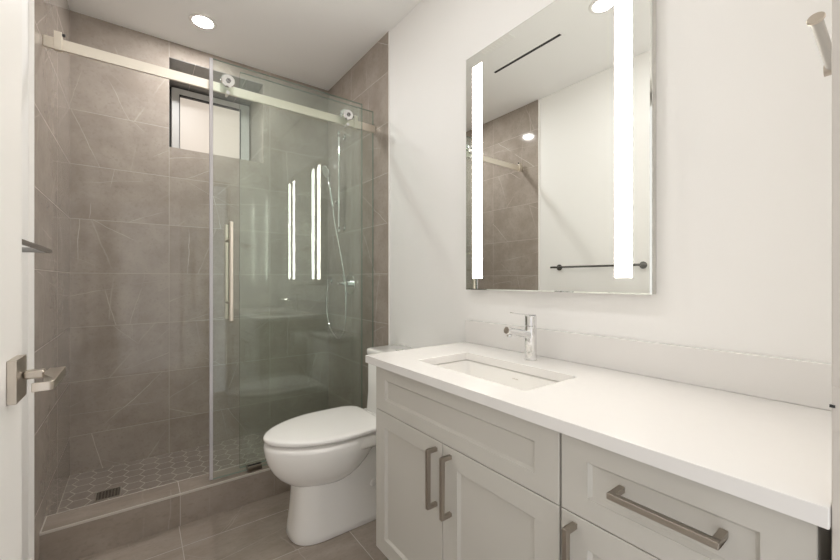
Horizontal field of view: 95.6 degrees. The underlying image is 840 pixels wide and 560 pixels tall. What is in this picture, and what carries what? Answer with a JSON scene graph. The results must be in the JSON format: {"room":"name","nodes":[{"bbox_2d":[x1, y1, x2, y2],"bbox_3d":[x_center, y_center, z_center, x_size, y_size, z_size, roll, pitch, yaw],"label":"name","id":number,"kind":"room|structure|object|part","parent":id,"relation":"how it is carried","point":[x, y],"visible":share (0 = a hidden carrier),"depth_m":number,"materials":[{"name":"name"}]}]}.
{"room":"bathroom","nodes":[
{"label":"bathroom","id":0,"kind":"room"},
{"bbox_2d":[22,0,27,559],"bbox_3d":[-1.169,-0.189,0.957,0.100,2.625,3.050,0,0,-37],"label":"wall","id":1,"kind":"structure","parent":0,"point":[24,2],"depth_m":1.35,"materials":[{"name":"white paint"}]},
{"bbox_2d":[28,0,33,559],"bbox_3d":[-1.416,-0.189,1.388,0.015,2.625,0.004,0,0,-37],"label":"trim","id":2,"kind":"structure","parent":1,"relation":"attached to","point":[30,2],"depth_m":1.39,"materials":[{"name":"white paint"}]},
{"bbox_2d":[22,239,52,252],"bbox_3d":[-1.086,-0.099,1.000,0.084,0.048,0.700,0,0,-37],"label":"towel bar","id":3,"kind":"object","parent":1,"relation":"attached to","point":[31,247],"visible":0.52,"depth_m":1.20,"materials":[{"name":"grey metal"}]},
{"bbox_3d":[-1.281,-0.099,1.254,0.073,0.048,0.048,0,0,-37],"label":"post","id":4,"kind":"part","parent":3,"relation":"part of","materials":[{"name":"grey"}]},
{"bbox_2d":[34,0,69,559],"bbox_3d":[-1.686,-0.189,1.752,0.014,2.625,0.902,0,0,-37],"label":"tiled wall","id":5,"kind":"structure","parent":1,"relation":"attached to","point":[51,67],"depth_m":1.63,"materials":[{"name":"grey tile"}]},
{"bbox_2d":[70,10,327,474],"bbox_3d":[-1.377,-0.189,2.617,1.542,2.625,0.120,0,0,-37],"label":"wall","id":6,"kind":"structure","parent":0,"point":[139,203],"depth_m":2.41,"materials":[{"name":"tile"}]},
{"bbox_2d":[57,431,388,559],"bbox_3d":[-0.495,1.146,1.425,1.800,0.116,3.120,0,0,-37],"label":"floor","id":7,"kind":"structure","parent":0,"point":[256,530],"depth_m":1.74,"materials":[{"name":"tile"}]},
{"bbox_2d":[94,486,121,501],"bbox_3d":[-1.585,1.087,1.936,0.104,0.003,0.104,0,0,-37],"label":"floor drain","id":8,"kind":"object","parent":7,"relation":"on","point":[113,492],"visible":1,"depth_m":1.93,"materials":[{"name":"grey metal"}]},
{"bbox_2d":[39,458,290,559],"bbox_3d":[-0.895,1.050,1.972,1.520,0.148,0.136,0,0,-37],"label":"shower curb","id":9,"kind":"object","parent":7,"relation":"on","point":[77,533],"visible":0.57,"depth_m":1.69,"materials":[{"name":"tile"}]},
{"bbox_3d":[-0.856,0.981,1.920,1.520,0.010,0.007,0,0,-37],"label":"edge trim","id":10,"kind":"part","parent":9,"relation":"part of","materials":[{"name":"beige tile"}]},
{"bbox_3d":[-0.934,0.981,2.025,1.520,0.010,0.005,0,0,-37],"label":"edge trim","id":11,"kind":"part","parent":9,"relation":"part of","materials":[{"name":"beige tile"}]},
{"bbox_2d":[246,461,261,472],"bbox_3d":[-0.854,0.960,1.960,0.070,0.032,0.036,0,0,-37],"label":"guide","id":12,"kind":"object","parent":9,"relation":"on","point":[254,466],"visible":1,"depth_m":1.95,"materials":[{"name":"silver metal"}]},
{"bbox_2d":[239,72,371,467],"bbox_3d":[-0.620,-0.052,2.213,0.789,2.055,0.010,0,0,-37],"label":"fixed glass panel","id":13,"kind":"object","parent":9,"relation":"on","point":[239,72],"visible":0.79,"depth_m":1.98,"materials":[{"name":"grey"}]},
{"bbox_2d":[263,345,415,545],"bbox_3d":[-0.338,0.746,1.836,0.793,0.755,0.388,0,0,-37],"label":"toilet","id":14,"kind":"object","parent":7,"relation":"on","point":[327,457],"visible":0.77,"depth_m":1.65,"materials":[{"name":"white ceramic"}]},
{"bbox_3d":[-0.450,0.672,1.753,0.513,0.026,0.378,0,0,-37],"label":"lid","id":15,"kind":"part","parent":14,"relation":"part of","materials":[{"name":"white plastic"}]},
{"bbox_3d":[-0.112,0.568,2.004,0.226,0.312,0.376,0,0,-37],"label":"tank","id":16,"kind":"part","parent":14,"relation":"part of","materials":[{"name":"white ceramic"}]},
{"bbox_3d":[-0.105,0.392,2.009,0.214,0.038,0.388,0,0,-37],"label":"tank lid","id":17,"kind":"part","parent":14,"relation":"part of","materials":[{"name":"white ceramic"}]},
{"bbox_2d":[376,366,561,559],"bbox_3d":[0.254,0.718,1.249,0.546,0.812,0.768,0,0,-37],"label":"vanity cabinet","id":18,"kind":"object","parent":7,"relation":"on","point":[458,478],"visible":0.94,"depth_m":1.06,"materials":[{"name":"grey paint"}]},
{"bbox_3d":[-0.043,0.733,1.269,0.018,0.513,0.384,0,0,-37],"label":"door","id":19,"kind":"part","parent":18,"relation":"part of","materials":[{"name":"grey paint"}]},
{"bbox_3d":[0.034,0.582,1.120,0.038,0.174,0.011,0,0,-37],"label":"handle","id":20,"kind":"part","parent":18,"relation":"part of","materials":[{"name":"silver metal"}]},
{"bbox_3d":[0.072,0.582,1.068,0.038,0.174,0.011,0,0,-37],"label":"handle","id":21,"kind":"part","parent":18,"relation":"part of","materials":[{"name":"silver metal"}]},
{"bbox_3d":[0.186,0.733,0.960,0.018,0.513,0.381,0,0,-37],"label":"door","id":22,"kind":"part","parent":18,"relation":"part of","materials":[{"name":"grey paint"}]},
{"bbox_2d":[365,342,831,529],"bbox_3d":[0.364,0.298,1.114,0.531,0.028,1.202,0,0,-37],"label":"countertop","id":23,"kind":"structure","parent":18,"relation":"on","point":[775,455],"depth_m":0.77,"materials":[{"name":"white stone"}]},
{"bbox_2d":[436,360,558,390],"bbox_3d":[0.226,0.383,1.234,0.281,0.137,0.510,0,0,-37],"label":"sink basin","id":24,"kind":"object","parent":23,"relation":"in","point":[514,379],"visible":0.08,"depth_m":1.36,"materials":[{"name":"white ceramic"}]},
{"bbox_2d":[504,312,536,360],"bbox_3d":[0.349,0.197,1.320,0.155,0.173,0.045,0,0,-37],"label":"faucet","id":25,"kind":"object","parent":23,"relation":"on","point":[530,332],"visible":1,"depth_m":1.33,"materials":[{"name":"silver metal"}]},
{"bbox_3d":[0.337,0.181,1.311,0.122,0.051,0.027,0,0,-37],"label":"spout","id":26,"kind":"part","parent":25,"relation":"part of","materials":[{"name":"silver metal"}]},
{"bbox_3d":[0.360,0.118,1.328,0.119,0.016,0.018,0,0,-37],"label":"lever blade","id":27,"kind":"part","parent":25,"relation":"part of","materials":[{"name":"silver metal"}]},
{"bbox_3d":[0.394,0.144,1.353,0.041,0.036,0.041,0,0,-37],"label":"lever","id":28,"kind":"part","parent":25,"relation":"part of","materials":[{"name":"silver metal"}]},
{"bbox_2d":[562,434,831,559],"bbox_3d":[0.596,0.718,0.787,0.546,0.812,0.376,0,0,-37],"label":"vanity cabinet","id":29,"kind":"object","parent":7,"relation":"on","point":[615,506],"visible":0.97,"depth_m":0.65,"materials":[{"name":"grey paint"}]},
{"bbox_3d":[0.299,0.580,0.761,0.038,0.178,0.011,0,0,-37],"label":"handle","id":30,"kind":"part","parent":29,"relation":"part of","materials":[{"name":"silver metal"}]},
{"bbox_3d":[0.414,0.733,0.652,0.018,0.513,0.374,0,0,-37],"label":"door","id":31,"kind":"part","parent":29,"relation":"part of","materials":[{"name":"grey paint"}]},
{"bbox_3d":[0.401,0.387,0.630,0.046,0.011,0.165,0,0,-37],"label":"handle","id":32,"kind":"part","parent":29,"relation":"part of","materials":[{"name":"silver metal"}]},
{"bbox_2d":[67,0,420,90],"bbox_3d":[-0.617,-1.541,1.590,1.800,0.080,3.410,0,0,-37],"label":"ceiling","id":33,"kind":"structure","parent":0,"point":[315,43],"depth_m":2.26,"materials":[{"name":"white paint"}]},
{"bbox_2d":[188,13,216,29],"bbox_3d":[-1.262,-1.499,2.214,0.144,0.005,0.144,0,0,-37],"label":"recessed light","id":34,"kind":"object","parent":33,"relation":"in","point":[202,21],"visible":1,"depth_m":2.21,"materials":[{"name":"white paint"}]},
{"bbox_2d":[249,92,258,161],"bbox_3d":[-1.534,-1.121,2.810,0.663,0.665,0.378,0,0,-37],"label":"wall","id":35,"kind":"structure","parent":0,"point":[254,106],"depth_m":2.93,"materials":[{"name":"tile"}]},
{"bbox_2d":[169,86,248,159],"bbox_3d":[-1.602,-1.120,2.901,0.563,0.567,0.070,0,0,-37],"label":"window","id":36,"kind":"structure","parent":35,"relation":"in","point":[188,111],"depth_m":2.87,"materials":[{"name":"grey glass"}]},
{"bbox_3d":[-1.593,-1.113,2.900,0.401,0.439,0.008,0,0,-37],"label":"pane","id":37,"kind":"part","parent":36,"relation":"part of","materials":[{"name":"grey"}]},
{"bbox_2d":[169,57,262,105],"bbox_3d":[-1.499,-1.426,2.762,0.563,0.054,0.497,0,0,-37],"label":"trim","id":38,"kind":"structure","parent":35,"relation":"attached to","point":[174,64],"depth_m":2.70,"materials":[{"name":"tile"}]},
{"bbox_2d":[390,0,831,362],"bbox_3d":[0.150,-0.189,1.934,0.100,2.625,3.050,0,0,-37],"label":"wall","id":39,"kind":"structure","parent":0,"point":[744,95],"depth_m":1.04,"materials":[{"name":"white paint"}]},
{"bbox_2d":[328,32,387,408],"bbox_3d":[-0.456,-0.189,2.663,0.007,2.625,0.902,0,0,-37],"label":"tiled wall","id":40,"kind":"structure","parent":39,"relation":"attached to","point":[363,154],"depth_m":2.61,"materials":[{"name":"grey tile"}]},
{"bbox_2d":[43,30,375,132],"bbox_3d":[-0.898,-0.967,1.977,1.518,0.074,0.038,0,0,-37],"label":"shower rail","id":41,"kind":"object","parent":40,"relation":"attached to","point":[57,43],"visible":0.9,"depth_m":1.80,"materials":[{"name":"silver metal"}]},
{"bbox_2d":[209,58,361,479],"bbox_3d":[-0.694,-0.053,2.094,0.824,2.040,0.147,0,0,-37],"label":"sliding shower door","id":42,"kind":"structure","parent":41,"relation":"hanging from","point":[228,81],"depth_m":1.84,"materials":[{"name":"clear glass"}]},
{"bbox_3d":[-0.955,-0.042,1.901,0.019,0.482,0.147,0,0,-37],"label":"door pull","id":43,"kind":"part","parent":42,"relation":"part of","materials":[{"name":"silver metal"}]},
{"bbox_2d":[334,131,345,231],"bbox_3d":[-0.586,-0.709,2.761,0.083,0.722,0.064,0,0,-37],"label":"slide bar","id":44,"kind":"object","parent":40,"relation":"attached to","point":[337,202],"visible":1,"depth_m":2.74,"materials":[{"name":"silver metal"}]},
{"bbox_2d":[322,165,333,207],"bbox_3d":[-0.661,-0.664,2.699,0.084,0.299,0.082,0,0,14],"label":"shower","id":45,"kind":"object","parent":44,"relation":"attached to","point":[326,171],"visible":1,"depth_m":2.70,"materials":[{"name":"silver metal"}]},
{"bbox_3d":[-0.638,-0.626,2.712,0.057,0.221,0.024,0,0,-37],"label":"handle","id":46,"kind":"part","parent":45,"relation":"part of","materials":[{"name":"silver metal"}]},
{"bbox_2d":[326,208,346,338],"bbox_3d":[-0.634,-0.044,2.786,0.059,0.943,0.413,0,0,-32],"label":"shower hose","id":47,"kind":"object","parent":44,"relation":"hanging from","point":[333,333],"visible":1,"depth_m":2.69,"materials":[{"name":"silver metal"}]},
{"bbox_2d":[337,273,355,293],"bbox_3d":[-0.532,0.027,2.675,0.100,0.152,0.152,0,0,-37],"label":"shower mixer","id":48,"kind":"object","parent":40,"relation":"attached to","point":[350,279],"visible":0.79,"depth_m":2.67,"materials":[{"name":"silver metal"}]},
{"bbox_3d":[-0.496,0.027,2.702,0.010,0.152,0.152,0,0,-37],"label":"wall plate","id":49,"kind":"part","parent":48,"relation":"part of","materials":[{"name":"silver metal"}]},
{"bbox_2d":[388,31,389,344],"bbox_3d":[-0.186,-0.189,2.298,0.008,2.625,0.004,0,0,-37],"label":"trim","id":50,"kind":"structure","parent":39,"relation":"attached to","point":[388,31],"depth_m":2.30,"materials":[{"name":"white paint"}]},
{"bbox_2d":[466,0,655,294],"bbox_3d":[0.449,-0.473,1.414,0.038,1.031,0.772,0,0,-37],"label":"mirror","id":51,"kind":"object","parent":39,"relation":"attached to","point":[561,106],"visible":1,"depth_m":1.31,"materials":[{"name":"grey mirror"}]},
{"bbox_2d":[465,320,831,410],"bbox_3d":[0.571,0.233,1.267,0.016,0.101,1.202,0,0,-37],"label":"backsplash","id":52,"kind":"structure","parent":39,"relation":"attached to","point":[795,381],"depth_m":1.04,"materials":[{"name":"white stone"}]},
{"bbox_3d":[0.361,-0.189,0.271,1.542,2.625,0.126,0,0,-37],"label":"wall","id":53,"kind":"structure","parent":0,"visible":0},
{"bbox_2d":[0,0,65,559],"bbox_3d":[-0.413,0.100,0.310,0.098,2.023,0.826,0,0,-37],"label":"door","id":54,"kind":"structure","parent":53,"relation":"in","point":[14,374],"depth_m":0.58,"materials":[{"name":"white paint"}]},
{"bbox_3d":[-0.623,0.153,0.589,0.011,0.065,0.064,0,0,-37],"label":"handle","id":55,"kind":"part","parent":54,"relation":"part of","materials":[{"name":"silver metal"}]},
{"bbox_3d":[-0.577,0.153,0.594,0.024,0.013,0.118,0,0,-37],"label":"handle lever","id":56,"kind":"part","parent":54,"relation":"part of","materials":[{"name":"silver metal"}]},
{"bbox_2d":[806,11,831,76],"bbox_3d":[0.628,-0.351,0.575,0.129,0.073,0.041,0,0,-33],"label":"towel hook","id":57,"kind":"object","parent":53,"relation":"attached to","point":[816,21],"visible":0.89,"depth_m":0.57,"materials":[{"name":"silver metal"}]},
{"bbox_3d":[0.615,-0.357,0.579,0.103,0.053,0.014,0,0,-33],"label":"arm","id":58,"kind":"part","parent":57,"relation":"part of","materials":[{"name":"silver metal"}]},
{"bbox_3d":[0.663,-0.336,0.597,0.044,0.044,0.039,0,0,-37],"label":"wall post","id":59,"kind":"part","parent":57,"relation":"part of","materials":[{"name":"silver metal"}]},
{"bbox_2d":[829,0,839,559],"bbox_3d":[0.215,0.088,0.170,0.901,2.071,0.138,0,0,-37],"label":"door frame","id":60,"kind":"structure","parent":53,"relation":"attached to","point":[835,405],"depth_m":0.47,"materials":[{"name":"grey paint"}]},
{"bbox_3d":[0.535,0.161,0.451,0.002,0.055,0.065,0,0,-37],"label":"strike plate","id":61,"kind":"part","parent":60,"relation":"part of","materials":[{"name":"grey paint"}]}
]}

